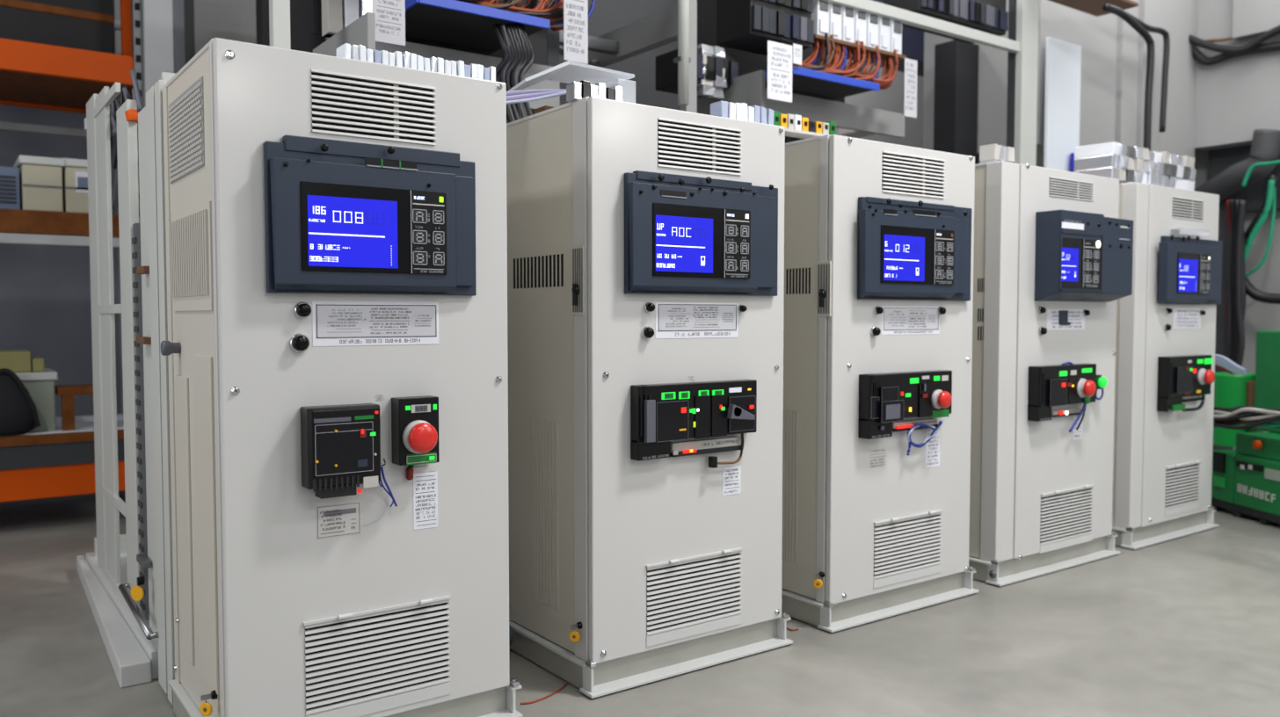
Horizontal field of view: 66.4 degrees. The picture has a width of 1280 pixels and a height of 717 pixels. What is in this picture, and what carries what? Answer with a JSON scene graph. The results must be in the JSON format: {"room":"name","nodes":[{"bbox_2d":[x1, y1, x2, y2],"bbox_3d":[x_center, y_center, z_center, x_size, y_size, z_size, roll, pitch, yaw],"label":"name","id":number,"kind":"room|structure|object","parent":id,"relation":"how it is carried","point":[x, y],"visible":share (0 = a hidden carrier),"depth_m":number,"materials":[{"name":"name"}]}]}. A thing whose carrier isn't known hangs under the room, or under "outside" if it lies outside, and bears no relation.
{"room":"electrical room","nodes":[
{"label":"electrical room","id":0,"kind":"room"},
{"bbox_2d":[0,37,329,417],"bbox_3d":[-2.370,-1.550,8.477,12.200,4.800,0.200,-2,3,-36],"label":"wall","id":1,"kind":"structure","parent":0,"point":[46,306],"depth_m":7.04,"materials":[{"name":"grey paint"}]},
{"bbox_2d":[0,490,1279,716],"bbox_3d":[2.684,1.206,1.634,12.200,0.100,18.200,-2,3,-36],"label":"floor","id":2,"kind":"structure","parent":0,"point":[1189,626],"depth_m":3.60,"materials":[{"name":"concrete"}]},
{"bbox_2d":[0,0,174,502],"bbox_3d":[-4.007,-1.122,5.598,3.350,4.200,1.160,-2,3,-36],"label":"rack","id":3,"kind":"object","parent":2,"relation":"on","point":[34,465],"visible":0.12,"depth_m":5.60,"materials":[{"name":"orange metal"}]},
{"bbox_2d":[0,166,20,210],"bbox_3d":[-3.709,-0.951,5.583,0.250,0.241,0.508,-2,3,-36],"label":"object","id":4,"kind":"object","parent":3,"relation":"on","point":[10,188],"visible":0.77,"depth_m":5.43,"materials":[{"name":"blue"}]},
{"bbox_2d":[0,368,40,436],"bbox_3d":[-3.539,0.239,5.442,0.332,0.375,0.176,-2,3,-36],"label":"bag","id":5,"kind":"object","parent":3,"relation":"on","point":[18,416],"visible":1,"depth_m":5.42,"materials":[{"name":"black fabric"}]},
{"bbox_2d":[14,368,58,432],"bbox_3d":[-3.617,0.241,5.794,0.246,0.338,0.530,-2,3,-36],"label":"crate","id":6,"kind":"object","parent":3,"relation":"on","point":[40,385],"visible":0.52,"depth_m":5.62,"materials":[{"name":"grey plastic"}]},
{"bbox_2d":[0,349,31,372],"bbox_3d":[-3.670,0.017,5.683,0.199,0.121,0.300,-2,3,-36],"label":"carton","id":7,"kind":"object","parent":6,"relation":"on","point":[15,360],"visible":0.92,"depth_m":5.58,"materials":[{"name":"beige cardboard"}]},
{"bbox_2d":[30,357,44,372],"bbox_3d":[-3.531,0.036,5.723,0.059,0.078,0.200,-2,3,-36],"label":"carton","id":8,"kind":"object","parent":6,"relation":"on","point":[38,364],"visible":0.83,"depth_m":5.64,"materials":[{"name":"beige cardboard"}]},
{"bbox_2d":[13,154,65,211],"bbox_3d":[-3.505,-0.989,5.697,0.224,0.306,0.530,-2,3,-36],"label":"storage box","id":9,"kind":"object","parent":3,"relation":"on","point":[40,178],"visible":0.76,"depth_m":5.49,"materials":[{"name":"grey cardboard"}]},
{"bbox_2d":[0,0,115,53],"bbox_3d":[-3.959,-2.151,5.742,1.450,0.825,0.710,-2,3,-36],"label":"crate","id":10,"kind":"object","parent":3,"relation":"on","point":[85,25],"visible":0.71,"depth_m":5.73,"materials":[{"name":"black"}]},
{"bbox_2d":[54,384,93,430],"bbox_3d":[-3.288,0.285,5.787,0.286,0.252,0.200,-2,3,-36],"label":"wooden frame","id":11,"kind":"object","parent":3,"relation":"on","point":[67,392],"visible":0.5,"depth_m":5.66,"materials":[{"name":"brown wood"}]},
{"bbox_2d":[62,158,88,213],"bbox_3d":[-3.366,-0.997,5.810,0.166,0.311,0.530,-2,3,-36],"label":"storage box","id":12,"kind":"object","parent":3,"relation":"on","point":[75,171],"visible":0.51,"depth_m":5.60,"materials":[{"name":"grey cardboard"}]},
{"bbox_2d":[76,69,175,705],"bbox_3d":[-1.789,-0.031,4.026,0.885,2.160,2.068,-2,3,-36],"label":"frame","id":13,"kind":"object","parent":2,"relation":"on","point":[137,636],"visible":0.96,"depth_m":3.49,"materials":[{"name":"paint"}]},
{"bbox_2d":[130,576,144,601],"bbox_3d":[-1.728,0.793,3.362,0.039,0.081,0.045,-2,3,-36],"label":"tag","id":14,"kind":"object","parent":13,"relation":"attached to","point":[137,593],"visible":1,"depth_m":3.36,"materials":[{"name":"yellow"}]},
{"bbox_2d":[172,0,185,73],"bbox_3d":[-3.299,-0.888,7.107,0.117,3.600,0.030,-2,3,-36],"label":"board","id":15,"kind":"object","parent":2,"relation":"on","point":[178,5],"visible":0.02,"depth_m":7.02,"materials":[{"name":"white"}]},
{"bbox_2d":[183,0,256,64],"bbox_3d":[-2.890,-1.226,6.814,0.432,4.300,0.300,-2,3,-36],"label":"locker","id":16,"kind":"object","parent":2,"relation":"on","point":[205,20],"visible":0.02,"depth_m":6.63,"materials":[{"name":"grey metal"}]},
{"bbox_2d":[255,0,326,52],"bbox_3d":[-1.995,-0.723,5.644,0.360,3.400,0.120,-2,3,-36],"label":"locker","id":17,"kind":"object","parent":2,"relation":"on","point":[301,38],"visible":0.02,"depth_m":5.55,"materials":[{"name":"black metal"}]},
{"bbox_2d":[160,37,523,716],"bbox_3d":[-0.908,0.111,2.939,0.890,1.971,0.824,-2,3,-36],"label":"tall cabinet","id":18,"kind":"object","parent":2,"relation":"on","point":[336,346],"depth_m":2.66,"materials":[{"name":"white metal"}]},
{"bbox_2d":[170,200,213,311],"bbox_3d":[-1.246,-0.273,2.704,0.014,0.280,0.495,-2,3,-36],"label":"vent","id":19,"kind":"object","parent":18,"relation":"attached to","point":[191,224],"depth_m":2.65,"materials":[{"name":"beige metal"}]},
{"bbox_2d":[199,690,218,716],"bbox_3d":[-1.133,0.908,2.569,0.040,0.063,0.032,-2,3,-36],"label":"tag","id":20,"kind":"object","parent":18,"relation":"hanging from","point":[206,709],"visible":1,"depth_m":2.56,"materials":[{"name":"yellow plastic"}]},
{"bbox_2d":[311,72,433,142],"bbox_3d":[-0.726,-0.681,2.670,0.342,0.156,0.003,-2,3,-36],"label":"vent","id":21,"kind":"object","parent":18,"relation":"attached to","point":[349,106],"depth_m":2.66,"materials":[{"name":"white metal"}]},
{"bbox_2d":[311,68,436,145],"bbox_3d":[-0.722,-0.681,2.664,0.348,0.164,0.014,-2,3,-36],"label":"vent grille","id":22,"kind":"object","parent":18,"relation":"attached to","point":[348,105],"depth_m":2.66,"materials":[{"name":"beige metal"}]},
{"bbox_2d":[305,603,447,710],"bbox_3d":[-0.729,0.825,2.732,0.410,0.232,0.003,-2,3,-36],"label":"vent","id":23,"kind":"object","parent":18,"relation":"attached to","point":[384,653],"depth_m":2.72,"materials":[{"name":"white metal"}]},
{"bbox_2d":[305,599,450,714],"bbox_3d":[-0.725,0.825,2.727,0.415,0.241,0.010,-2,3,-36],"label":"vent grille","id":24,"kind":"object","parent":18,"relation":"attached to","point":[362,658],"depth_m":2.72,"materials":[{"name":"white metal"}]},
{"bbox_2d":[559,0,680,110],"bbox_3d":[-0.180,-0.770,6.702,1.170,3.400,0.500,-2,3,-36],"label":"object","id":25,"kind":"object","parent":2,"relation":"on","point":[607,16],"visible":0.02,"depth_m":6.45,"materials":[{"name":"grey metal"}]},
{"bbox_2d":[506,96,792,699],"bbox_3d":[0.022,0.072,3.593,0.902,1.990,0.745,-2,3,-36],"label":"tall cabinet","id":26,"kind":"object","parent":2,"relation":"on","point":[645,243],"depth_m":3.32,"materials":[{"name":"beige metal"}]},
{"bbox_2d":[513,254,563,288],"bbox_3d":[-0.355,-0.299,3.377,0.002,0.107,0.342,-2,3,-36],"label":"vent","id":27,"kind":"object","parent":26,"relation":"attached to","point":[530,271],"depth_m":3.37,"materials":[{"name":"beige metal"}]},
{"bbox_2d":[530,418,559,610],"bbox_3d":[-0.332,0.532,3.382,0.004,0.639,0.188,-2,3,-36],"label":"panel","id":28,"kind":"object","parent":26,"relation":"attached to","point":[544,432],"depth_m":3.38,"materials":[{"name":"beige metal"}]},
{"bbox_2d":[506,60,634,114],"bbox_3d":[-0.342,-0.933,3.387,0.644,0.253,0.560,1,3,30],"label":"box","id":29,"kind":"object","parent":26,"relation":"on","point":[584,80],"visible":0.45,"depth_m":3.45,"materials":[{"name":"white"}]},
{"bbox_2d":[568,621,582,642],"bbox_3d":[-0.207,0.893,3.186,0.040,0.062,0.032,-2,3,-36],"label":"knob","id":30,"kind":"object","parent":26,"relation":"hanging from","point":[574,636],"visible":1,"depth_m":3.18,"materials":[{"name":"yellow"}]},
{"bbox_2d":[646,550,741,635],"bbox_3d":[0.192,0.808,3.392,0.420,0.227,0.010,-2,3,-36],"label":"vent grille","id":31,"kind":"object","parent":26,"relation":"attached to","point":[692,592],"depth_m":3.39,"materials":[{"name":"white metal"}]},
{"bbox_2d":[657,117,741,175],"bbox_3d":[0.206,-0.721,3.337,0.365,0.160,0.014,-2,3,-36],"label":"vent grille","id":32,"kind":"object","parent":26,"relation":"attached to","point":[686,146],"depth_m":3.33,"materials":[{"name":"beige metal"}]},
{"bbox_2d":[670,436,740,457],"bbox_3d":[0.228,0.305,3.380,0.304,0.046,0.026,-2,3,-36],"label":"shelf","id":33,"kind":"object","parent":26,"relation":"attached to","point":[716,447],"depth_m":3.38,"materials":[{"name":"grey plastic"}]},
{"bbox_2d":[269,0,1039,166],"bbox_3d":[0.099,-0.878,5.739,4.858,3.700,1.976,-2,3,-36],"label":"frame","id":34,"kind":"object","parent":2,"relation":"on","point":[678,22],"visible":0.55,"depth_m":5.37,"materials":[{"name":"paint"}]},
{"bbox_2d":[312,12,375,56],"bbox_3d":[-1.184,-1.101,3.890,0.030,0.390,0.640,-2,3,-36],"label":"panel","id":35,"kind":"object","parent":34,"relation":"attached to","point":[361,31],"visible":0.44,"depth_m":3.72,"materials":[{"name":"grey metal"}]},
{"bbox_2d":[371,0,405,45],"bbox_3d":[-0.952,-1.304,3.702,0.128,0.215,0.003,-2,3,-36],"label":"sheet","id":36,"kind":"object","parent":35,"relation":"attached to","point":[389,14],"visible":0.99,"depth_m":3.71,"materials":[{"name":"grey paper"}]},
{"bbox_2d":[311,0,595,65],"bbox_3d":[-0.772,-1.723,4.266,1.150,0.670,0.552,-2,3,-36],"label":"cable tray","id":37,"kind":"object","parent":34,"relation":"attached to","point":[465,25],"visible":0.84,"depth_m":4.22,"materials":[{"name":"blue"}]},
{"bbox_2d":[321,0,371,37],"bbox_3d":[-1.209,-1.582,4.183,0.282,0.425,0.104,-2,3,-36],"label":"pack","id":38,"kind":"object","parent":37,"relation":"on","point":[337,15],"visible":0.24,"depth_m":4.12,"materials":[{"name":"grey"}]},
{"bbox_2d":[493,22,533,123],"bbox_3d":[-0.516,-1.139,3.993,0.194,0.578,0.458,0,3,-11],"label":"cable bundle","id":39,"kind":"object","parent":37,"relation":"hanging from","point":[514,42],"visible":0.7,"depth_m":4.08,"materials":[{"name":"black rubber"}]},
{"bbox_2d":[563,0,588,64],"bbox_3d":[-0.279,-1.456,4.247,0.122,0.329,0.003,-2,3,-36],"label":"sheet","id":40,"kind":"object","parent":37,"relation":"hanging from","point":[575,11],"visible":1,"depth_m":4.25,"materials":[{"name":"grey paper"}]},
{"bbox_2d":[375,41,559,109],"bbox_3d":[-0.794,-1.262,4.359,1.000,0.210,0.030,-2,3,-36],"label":"blocks","id":41,"kind":"object","parent":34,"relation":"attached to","point":[426,51],"visible":0.04,"depth_m":4.37},
{"bbox_2d":[716,0,814,56],"bbox_3d":[0.670,-1.884,5.192,0.440,0.440,0.299,-2,3,-36],"label":"circuit breakers","id":42,"kind":"object","parent":34,"relation":"attached to","point":[747,25],"visible":0.98,"depth_m":5.10,"materials":[{"name":"black plastic"}]},
{"bbox_2d":[697,0,906,102],"bbox_3d":[0.926,-1.798,5.498,1.230,0.670,0.552,-2,3,-36],"label":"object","id":43,"kind":"object","parent":34,"relation":"attached to","point":[823,73],"visible":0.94,"depth_m":5.44,"materials":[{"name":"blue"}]},
{"bbox_2d":[696,70,765,115],"bbox_3d":[0.459,-1.379,5.191,0.030,0.190,0.570,-2,3,-36],"label":"panel","id":44,"kind":"object","parent":43,"relation":"attached to","point":[749,89],"visible":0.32,"depth_m":5.05,"materials":[{"name":"grey metal"}]},
{"bbox_2d":[655,47,738,97],"bbox_3d":[0.301,-1.513,5.163,0.330,0.180,0.300,-2,3,-36],"label":"block","id":45,"kind":"object","parent":44,"relation":"on","point":[666,71],"visible":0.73,"depth_m":5.10,"materials":[{"name":"black plastic"}]},
{"bbox_2d":[697,43,727,100],"bbox_3d":[0.376,-1.488,5.067,0.163,0.259,0.065,-2,3,-36],"label":"pack","id":46,"kind":"object","parent":45,"relation":"attached to","point":[709,89],"visible":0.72,"depth_m":5.04,"materials":[{"name":"white"}]},
{"bbox_2d":[767,40,792,102],"bbox_3d":[0.709,-1.454,4.953,0.172,0.287,0.003,-2,3,-36],"label":"sheet","id":47,"kind":"object","parent":43,"relation":"hanging from","point":[779,54],"visible":1,"depth_m":4.95,"materials":[{"name":"white paper"}]},
{"bbox_2d":[792,43,801,65],"bbox_3d":[0.814,-1.573,5.049,0.064,0.100,0.003,-2,3,-36],"label":"sheet","id":48,"kind":"object","parent":43,"relation":"attached to","point":[796,48],"visible":1,"depth_m":5.05,"materials":[{"name":"white paper"}]},
{"bbox_2d":[764,88,904,138],"bbox_3d":[1.055,-1.439,5.696,1.470,0.145,0.030,-2,3,-36],"label":"panel","id":49,"kind":"object","parent":43,"relation":"attached to","point":[846,116],"visible":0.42,"depth_m":5.79,"materials":[{"name":"grey metal"}]},
{"bbox_2d":[903,58,916,117],"bbox_3d":[1.546,-1.545,5.582,0.108,0.325,0.003,-2,3,-36],"label":"sheet","id":50,"kind":"object","parent":43,"relation":"hanging from","point":[910,97],"visible":1,"depth_m":5.58,"materials":[{"name":"grey paper"}]},
{"bbox_2d":[883,0,1008,43],"bbox_3d":[1.920,-2.204,6.087,0.870,0.280,0.299,-2,3,-36],"label":"block","id":51,"kind":"object","parent":34,"relation":"on","point":[991,17],"visible":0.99,"depth_m":6.01,"materials":[{"name":"black"}]},
{"bbox_2d":[1048,0,1138,16],"bbox_3d":[2.929,-2.536,6.595,1.134,0.176,0.300,-2,3,-36],"label":"bracket","id":52,"kind":"object","parent":34,"relation":"attached to","point":[1092,7],"visible":0.83,"depth_m":6.78,"materials":[{"name":"brown"}]},
{"bbox_2d":[1102,3,1154,151],"bbox_3d":[3.338,-1.800,6.678,0.626,1.122,0.048,-2,3,-36],"label":"hose","id":53,"kind":"object","parent":52,"relation":"hanging from","point":[1118,11],"visible":0.95,"depth_m":6.81,"materials":[{"name":"black rubber"}]},
{"bbox_2d":[1124,10,1170,132],"bbox_3d":[3.738,-2.164,7.324,0.870,0.840,0.044,-2,3,-36],"label":"hose","id":54,"kind":"object","parent":52,"relation":"hanging from","point":[1164,32],"visible":0.78,"depth_m":7.54,"materials":[{"name":"black rubber"}]},
{"bbox_2d":[781,134,978,633],"bbox_3d":[0.938,0.077,4.242,0.945,1.925,0.776,-2,3,-36],"label":"tall cabinet","id":55,"kind":"object","parent":2,"relation":"on","point":[879,236],"visible":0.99,"depth_m":3.92,"materials":[{"name":"beige metal"}]},
{"bbox_2d":[785,268,810,294],"bbox_3d":[0.631,-0.309,3.894,0.002,0.102,0.133,-2,3,-36],"label":"vent","id":56,"kind":"object","parent":55,"relation":"attached to","point":[797,280],"depth_m":3.89,"materials":[{"name":"beige metal"}]},
{"bbox_2d":[773,111,836,143],"bbox_3d":[0.672,-0.979,4.336,0.486,0.189,0.150,-2,3,-36],"label":"terminal block","id":57,"kind":"object","parent":55,"relation":"on","point":[797,127],"visible":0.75,"depth_m":4.32,"materials":[{"name":"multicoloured plastic"}]},
{"bbox_2d":[838,128,876,138],"bbox_3d":[1.909,-1.988,8.402,0.242,0.106,0.320,-2,3,-36],"label":"panel","id":58,"kind":"object","parent":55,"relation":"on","point":[841,131],"visible":0.14,"depth_m":8.42,"materials":[{"name":"white metal"}]},
{"bbox_2d":[873,512,941,579],"bbox_3d":[1.116,0.772,4.062,0.427,0.221,0.010,-2,3,-36],"label":"vent grille","id":59,"kind":"object","parent":55,"relation":"attached to","point":[905,544],"depth_m":4.06,"materials":[{"name":"white metal"}]},
{"bbox_2d":[881,152,942,196],"bbox_3d":[1.116,-0.750,4.007,0.387,0.154,0.003,-2,3,-36],"label":"vent","id":60,"kind":"object","parent":55,"relation":"attached to","point":[903,174],"depth_m":3.99,"materials":[{"name":"white metal"}]},
{"bbox_2d":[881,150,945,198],"bbox_3d":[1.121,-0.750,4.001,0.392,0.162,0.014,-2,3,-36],"label":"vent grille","id":61,"kind":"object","parent":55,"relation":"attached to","point":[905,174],"depth_m":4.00,"materials":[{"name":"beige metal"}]},
{"bbox_2d":[892,418,938,431],"bbox_3d":[1.134,0.275,4.038,0.278,0.036,0.026,-2,3,-36],"label":"shelf","id":62,"kind":"object","parent":55,"relation":"attached to","point":[908,425],"depth_m":4.03,"materials":[{"name":"grey"}]},
{"bbox_2d":[836,59,923,148],"bbox_3d":[1.790,-1.122,8.985,3.409,3.900,0.100,-2,3,-36],"label":"wall panel","id":63,"kind":"object","parent":2,"relation":"on","point":[890,98],"visible":0.02,"depth_m":9.35,"materials":[{"name":"grey metal"}]},
{"bbox_2d":[933,39,979,164],"bbox_3d":[2.392,-0.726,7.399,0.320,3.250,0.200,-2,3,-36],"label":"column","id":64,"kind":"structure","parent":2,"relation":"on","point":[956,103],"depth_m":7.25,"materials":[{"name":"black"}]},
{"bbox_2d":[968,160,1133,587],"bbox_3d":[1.874,0.048,4.904,1.051,1.925,0.803,-2,3,-36],"label":"tall cabinet","id":65,"kind":"object","parent":2,"relation":"on","point":[1052,251],"visible":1,"depth_m":4.54,"materials":[{"name":"beige metal"}]},
{"bbox_2d":[979,144,1014,163],"bbox_3d":[1.797,-0.988,4.914,0.163,0.156,0.098,-2,3,-36],"label":"pack","id":66,"kind":"object","parent":65,"relation":"on","point":[992,152],"visible":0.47,"depth_m":4.88,"materials":[{"name":"white plastic"}]},
{"bbox_2d":[1058,310,1070,325],"bbox_3d":[2.036,-0.196,4.685,0.096,0.070,0.005,-2,3,-36],"label":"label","id":67,"kind":"object","parent":65,"relation":"attached to","point":[1064,316],"depth_m":4.68,"materials":[{"name":"plastic"}]},
{"bbox_2d":[1051,408,1081,417],"bbox_3d":[2.051,0.261,4.704,0.245,0.028,0.026,-2,3,-36],"label":"shelf","id":68,"kind":"object","parent":65,"relation":"attached to","point":[1055,412],"depth_m":4.70,"materials":[{"name":"grey plastic"}]},
{"bbox_2d":[1040,487,1093,545],"bbox_3d":[2.083,0.762,4.765,0.454,0.232,0.010,-2,3,-36],"label":"vent grille","id":69,"kind":"object","parent":65,"relation":"attached to","point":[1066,513],"depth_m":4.76,"materials":[{"name":"white metal"}]},
{"bbox_2d":[1048,178,1090,199],"bbox_3d":[2.065,-0.812,4.694,0.375,0.082,0.003,-2,3,-36],"label":"vent","id":70,"kind":"object","parent":65,"relation":"attached to","point":[1058,188],"depth_m":4.68,"materials":[{"name":"white metal"}]},
{"bbox_2d":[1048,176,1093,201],"bbox_3d":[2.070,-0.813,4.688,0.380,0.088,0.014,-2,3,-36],"label":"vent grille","id":71,"kind":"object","parent":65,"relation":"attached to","point":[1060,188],"depth_m":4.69,"materials":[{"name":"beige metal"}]},
{"bbox_2d":[1043,36,1081,172],"bbox_3d":[3.028,-0.664,6.960,0.414,3.165,0.100,-2,3,-36],"label":"sheet","id":72,"kind":"object","parent":2,"relation":"on","point":[1063,64],"visible":0.21,"depth_m":6.92,"materials":[{"name":"white"}]},
{"bbox_2d":[1112,181,1222,550],"bbox_3d":[2.789,0.018,5.582,0.963,1.925,0.782,-2,3,-36],"label":"tall cabinet","id":73,"kind":"object","parent":2,"relation":"on","point":[1166,330],"visible":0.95,"depth_m":5.25,"materials":[{"name":"beige metal"}]},
{"bbox_2d":[1074,141,1196,190],"bbox_3d":[2.991,-1.095,5.866,0.981,0.285,0.255,-2,3,-36],"label":"blocks","id":74,"kind":"object","parent":73,"relation":"on","point":[1112,160],"visible":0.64,"depth_m":5.65,"materials":[{"name":"white"}]},
{"bbox_2d":[1164,462,1200,509],"bbox_3d":[3.027,0.706,5.449,0.389,0.223,0.010,-2,3,-36],"label":"vent grille","id":75,"kind":"object","parent":73,"relation":"attached to","point":[1182,480],"depth_m":5.45,"materials":[{"name":"white metal"}]},
{"bbox_2d":[1171,197,1201,219],"bbox_3d":[3.009,-0.822,5.380,0.348,0.105,0.003,-2,3,-36],"label":"vent","id":76,"kind":"object","parent":73,"relation":"attached to","point":[1182,208],"depth_m":5.37,"materials":[{"name":"white metal"}]},
{"bbox_2d":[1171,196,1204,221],"bbox_3d":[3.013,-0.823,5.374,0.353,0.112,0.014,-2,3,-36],"label":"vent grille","id":77,"kind":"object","parent":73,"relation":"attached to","point":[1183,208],"depth_m":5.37,"materials":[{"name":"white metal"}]},
{"bbox_2d":[1223,199,1263,432],"bbox_3d":[4.723,-0.201,7.673,0.178,2.128,0.533,0,3,-1],"label":"cable bundle","id":78,"kind":"object","parent":2,"relation":"on","point":[1234,259],"visible":0.65,"depth_m":7.64,"materials":[{"name":"grey"}]},
{"bbox_2d":[1244,180,1275,264],"bbox_3d":[4.815,-1.061,7.625,0.044,0.642,0.239,-2,3,-36],"label":"wire","id":79,"kind":"object","parent":78,"relation":"attached to","point":[1271,183],"visible":0.91,"depth_m":7.58,"materials":[{"name":"teal"}]},
{"bbox_2d":[1245,187,1275,277],"bbox_3d":[4.850,-1.001,7.663,0.026,0.771,0.234,-2,3,-36],"label":"wire","id":80,"kind":"object","parent":78,"relation":"attached to","point":[1273,213],"visible":0.96,"depth_m":7.59,"materials":[{"name":"teal"}]},
{"bbox_2d":[1244,175,1278,267],"bbox_3d":[4.842,-0.984,7.676,0.060,0.885,0.282,-2,3,-36],"label":"cable","id":81,"kind":"object","parent":78,"relation":"attached to","point":[1261,212],"visible":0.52,"depth_m":7.63,"materials":[{"name":"green plastic"}]},
{"bbox_2d":[1245,276,1279,304],"bbox_3d":[4.873,-0.530,7.602,0.080,0.229,0.427,-2,3,-36],"label":"cable","id":82,"kind":"object","parent":78,"relation":"attached to","point":[1251,291],"visible":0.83,"depth_m":7.61,"materials":[{"name":"black rubber"}]},
{"bbox_2d":[1211,498,1279,525],"bbox_3d":[3.935,0.933,5.779,0.580,0.079,0.931,0,3,-6],"label":"stand","id":83,"kind":"object","parent":2,"relation":"on","point":[1240,512],"visible":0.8,"depth_m":5.89,"materials":[{"name":"grey"}]},
{"bbox_2d":[1211,450,1236,503],"bbox_3d":[3.833,0.730,6.086,0.512,0.300,0.244,0,3,-6],"label":"machine","id":84,"kind":"object","parent":83,"relation":"on","point":[1223,461],"visible":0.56,"depth_m":6.01,"materials":[{"name":"green metal"}]},
{"bbox_2d":[1212,372,1261,447],"bbox_3d":[3.860,0.327,6.333,0.316,0.460,0.316,-2,3,-36],"label":"drum","id":85,"kind":"object","parent":84,"relation":"on","point":[1229,389],"visible":0.41,"depth_m":6.23,"materials":[{"name":"green plastic"}]},
{"bbox_2d":[1213,354,1279,429],"bbox_3d":[3.627,0.214,5.890,0.313,0.437,1.306,1,3,13],"label":"cables","id":86,"kind":"object","parent":85,"relation":"on","point":[1234,418],"visible":0.9,"depth_m":5.79,"materials":[{"name":"grey"}]},
{"bbox_2d":[1244,381,1254,429],"bbox_3d":[3.880,0.292,6.147,0.117,0.293,0.120,-2,3,-36],"label":"roll","id":87,"kind":"object","parent":84,"relation":"on","point":[1250,385],"visible":0.31,"depth_m":6.12,"materials":[{"name":"brown"}]},
{"bbox_2d":[1234,453,1279,516],"bbox_3d":[3.879,0.744,5.638,0.520,0.311,0.649,0,3,-6],"label":"machine","id":88,"kind":"object","parent":83,"relation":"on","point":[1256,480],"visible":1,"depth_m":5.73,"materials":[{"name":"green metal"}]},
{"bbox_2d":[1236,432,1279,461],"bbox_3d":[3.852,0.525,5.643,0.490,0.127,0.635,0,3,-6],"label":"machine","id":89,"kind":"object","parent":88,"relation":"on","point":[1260,445],"visible":1,"depth_m":5.74,"materials":[{"name":"green metal"}]},
{"bbox_2d":[1253,330,1279,433],"bbox_3d":[3.986,0.144,5.824,0.300,0.617,0.511,0,3,-6],"label":"box","id":90,"kind":"object","parent":89,"relation":"on","point":[1267,381],"visible":0.96,"depth_m":5.95,"materials":[{"name":"green plastic"}]},
{"bbox_2d":[846,0,923,76],"bbox_3d":[1.828,-2.671,7.583,3.408,0.680,0.300,-2,3,-36],"label":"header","id":91,"kind":"object","parent":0,"point":[912,40],"visible":0.02,"depth_m":7.65,"materials":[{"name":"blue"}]},
{"bbox_2d":[1193,148,1279,450],"bbox_3d":[7.634,-1.384,4.748,0.200,4.800,17.600,-2,3,-36],"label":"wall","id":92,"kind":"structure","parent":0,"point":[1259,316],"depth_m":8.08,"materials":[{"name":"grey paint"}]},
{"bbox_2d":[1212,210,1233,450],"bbox_3d":[4.892,-0.188,8.256,0.180,2.100,0.192,-2,3,-36],"label":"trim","id":93,"kind":"structure","parent":92,"relation":"attached to","point":[1220,311],"depth_m":8.14,"materials":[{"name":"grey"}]},
{"bbox_2d":[1194,0,1279,151],"bbox_3d":[6.465,-2.742,5.830,0.350,2.182,5.820,-2,3,-36],"label":"wall","id":94,"kind":"structure","parent":92,"relation":"attached to","point":[1237,97],"depth_m":7.89,"materials":[{"name":"white paint"}]},
{"bbox_2d":[1194,129,1279,202],"bbox_3d":[4.820,-1.527,7.888,0.238,0.560,0.720,-1,3,-16],"label":"pipe","id":95,"kind":"object","parent":92,"relation":"attached to","point":[1265,147],"visible":0.91,"depth_m":7.68,"materials":[{"name":"grey plastic"}]},
{"bbox_2d":[1241,160,1279,186],"bbox_3d":[4.790,-1.420,7.473,0.028,0.180,0.349,-2,3,-36],"label":"wire","id":96,"kind":"object","parent":95,"relation":"attached to","point":[1266,163],"visible":1,"depth_m":7.53,"materials":[{"name":"teal"}]},
{"bbox_2d":[1207,144,1279,212],"bbox_3d":[5.048,-1.477,8.008,0.150,0.538,0.684,-2,3,-36],"label":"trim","id":97,"kind":"structure","parent":92,"relation":"attached to","point":[1219,160],"depth_m":8.02,"materials":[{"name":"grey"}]},
{"bbox_3d":[2.684,-3.689,1.417,12.200,0.100,18.200,-2,3,-36],"label":"ceiling","id":98,"kind":"structure","parent":0,"visible":0},
{"bbox_2d":[923,0,1198,167],"bbox_3d":[3.427,-2.747,7.889,2.148,2.355,1.080,-2,3,-36],"label":"wall","id":99,"kind":"structure","parent":98,"relation":"attached to","point":[1113,68],"depth_m":7.51,"materials":[{"name":"white paint"}]},
{"bbox_2d":[1191,41,1279,65],"bbox_3d":[4.760,-2.518,7.789,0.070,0.281,0.851,-2,3,-36],"label":"cable","id":100,"kind":"object","parent":99,"relation":"attached to","point":[1197,54],"visible":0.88,"depth_m":7.84,"materials":[{"name":"black rubber"}]},
{"bbox_2d":[1232,0,1279,40],"bbox_3d":[6.369,-3.135,5.545,0.120,1.373,5.500,-2,3,-36],"label":"wall","id":101,"kind":"structure","parent":98,"relation":"attached to","point":[1251,18],"depth_m":7.64,"materials":[{"name":"white paint"}]},
{"bbox_2d":[1188,24,1279,54],"bbox_3d":[4.730,-2.534,7.727,0.060,0.252,0.833,-2,3,-36],"label":"cable","id":102,"kind":"object","parent":101,"relation":"attached to","point":[1196,41],"visible":0.98,"depth_m":7.73,"materials":[{"name":"black rubber"}]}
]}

